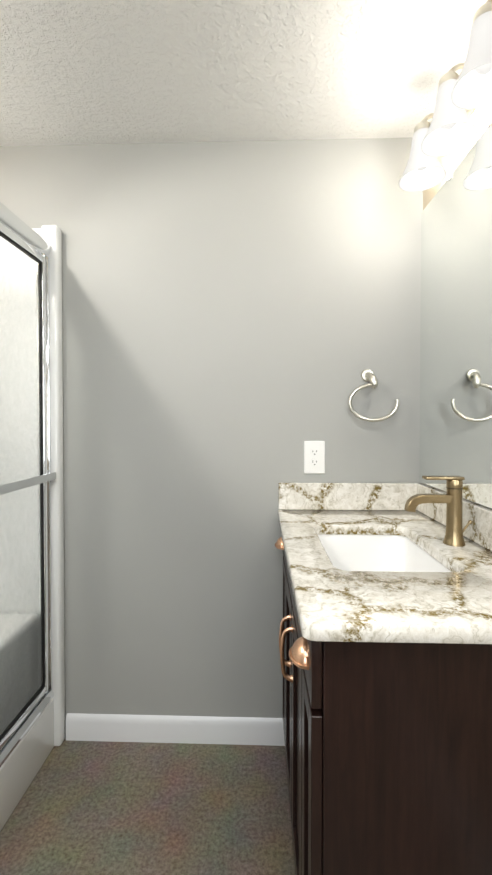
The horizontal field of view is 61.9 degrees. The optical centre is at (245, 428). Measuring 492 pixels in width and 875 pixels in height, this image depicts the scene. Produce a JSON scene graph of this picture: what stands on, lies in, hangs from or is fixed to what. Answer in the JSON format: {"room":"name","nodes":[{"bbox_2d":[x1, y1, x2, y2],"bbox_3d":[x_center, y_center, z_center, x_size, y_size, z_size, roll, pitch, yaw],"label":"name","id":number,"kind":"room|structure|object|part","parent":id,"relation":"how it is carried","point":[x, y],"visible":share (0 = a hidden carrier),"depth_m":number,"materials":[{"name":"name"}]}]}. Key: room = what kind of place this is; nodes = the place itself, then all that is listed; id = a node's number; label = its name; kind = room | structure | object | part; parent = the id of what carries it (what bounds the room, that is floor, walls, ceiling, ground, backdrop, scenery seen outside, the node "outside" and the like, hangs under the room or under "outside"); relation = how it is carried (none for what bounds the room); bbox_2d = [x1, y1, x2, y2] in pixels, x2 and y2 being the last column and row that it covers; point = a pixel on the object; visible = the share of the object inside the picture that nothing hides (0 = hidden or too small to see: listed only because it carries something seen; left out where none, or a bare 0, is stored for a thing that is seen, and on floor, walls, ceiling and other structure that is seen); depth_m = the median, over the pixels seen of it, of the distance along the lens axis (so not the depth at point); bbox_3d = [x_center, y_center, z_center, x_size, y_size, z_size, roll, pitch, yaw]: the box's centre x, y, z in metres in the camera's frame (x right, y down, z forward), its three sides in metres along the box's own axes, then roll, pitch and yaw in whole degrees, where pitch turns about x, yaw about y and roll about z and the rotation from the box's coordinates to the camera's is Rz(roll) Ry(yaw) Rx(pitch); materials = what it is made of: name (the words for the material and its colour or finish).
{"room":"bathroom","nodes":[
{"label":"bathroom","id":0,"kind":"room"},
{"bbox_2d":[0,738,294,874],"bbox_3d":[-0.521,1.274,0.158,2.465,0.100,3.064,0,1,2],"label":"floor","id":1,"kind":"structure","parent":0,"point":[109,808],"depth_m":1.29,"materials":[{"name":"carpet"}]},
{"bbox_2d":[0,202,64,831],"bbox_3d":[-1.170,0.231,0.963,0.909,1.960,1.258,0,1,2],"label":"shower","id":2,"kind":"object","parent":1,"relation":"on","point":[32,676],"visible":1,"depth_m":1.41,"materials":[{"name":"white plastic"}]},
{"label":"door glass","id":3,"kind":"part","parent":2,"relation":"part of","materials":[{"name":"clear glass"}]},
{"bbox_2d":[275,476,491,874],"bbox_3d":[0.365,0.668,1.106,0.548,1.082,0.888,0,1,2],"label":"bathroom vanity","id":4,"kind":"object","parent":1,"relation":"on","point":[385,640],"visible":1,"depth_m":0.69,"materials":[{"name":"brown wood"}]},
{"bbox_2d":[277,508,491,646],"bbox_3d":[0.372,0.324,1.101,0.534,0.030,0.888,0,1,2],"label":"countertop","id":5,"kind":"structure","parent":4,"relation":"on","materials":[{"name":"stone"}]},
{"bbox_2d":[404,476,473,546],"bbox_3d":[0.524,0.218,1.103,0.186,0.182,0.055,0,1,2],"label":"faucet","id":6,"kind":"object","parent":5,"relation":"on","point":[453,498],"depth_m":1.09,"materials":[{"name":"gold metal"}]},
{"bbox_2d":[0,137,422,737],"bbox_3d":[-0.474,0.060,1.620,2.465,2.280,0.100,0,1,2],"label":"wall","id":7,"kind":"structure","parent":0,"point":[238,317],"depth_m":1.56,"materials":[{"name":"grey paint"}]},
{"bbox_2d":[66,713,284,745],"bbox_3d":[-0.269,1.152,1.574,0.851,0.098,0.012,0,1,2],"label":"baseboard","id":8,"kind":"structure","parent":7,"relation":"attached to","point":[178,729],"depth_m":1.57,"materials":[{"name":"white wood"}]},
{"bbox_2d":[304,441,324,473],"bbox_3d":[0.258,0.106,1.543,0.079,0.124,0.008,0,1,2],"label":"electrical outlet plate","id":9,"kind":"object","parent":7,"relation":"attached to","point":[314,457],"visible":1,"depth_m":1.54,"materials":[{"name":"white plastic"}]},
{"bbox_2d":[348,369,398,421],"bbox_3d":[0.463,-0.125,1.505,0.182,0.198,0.063,0,1,2],"label":"towel ring","id":10,"kind":"object","parent":7,"relation":"attached to","point":[367,375],"visible":1,"depth_m":1.48,"materials":[{"name":"silver metal"}]},
{"bbox_2d":[0,0,487,145],"bbox_3d":[-0.521,-1.106,0.120,2.465,0.100,3.064,0,1,2],"label":"ceiling","id":11,"kind":"structure","parent":0,"point":[79,72],"depth_m":1.22,"materials":[{"name":"white paint"}]},
{"bbox_2d":[422,73,491,509],"bbox_3d":[0.661,0.084,0.102,0.100,2.280,2.864,0,1,2],"label":"wall","id":12,"kind":"structure","parent":0,"point":[481,118],"depth_m":1.23,"materials":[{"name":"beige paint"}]},
{"bbox_2d":[399,0,491,191],"bbox_3d":[0.555,-0.885,1.084,0.172,0.243,0.560,0,1,2],"label":"sconce","id":13,"kind":"object","parent":12,"relation":"attached to","point":[451,128],"visible":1,"depth_m":1.06,"materials":[{"name":"silver metal"}]},
{"bbox_2d":[419,122,491,508],"bbox_3d":[0.636,-0.300,1.093,0.010,1.011,0.867,0,1,2],"label":"mirror","id":14,"kind":"object","parent":12,"relation":"attached to","point":[456,344],"visible":1,"depth_m":1.23,"materials":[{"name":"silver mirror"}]}
]}

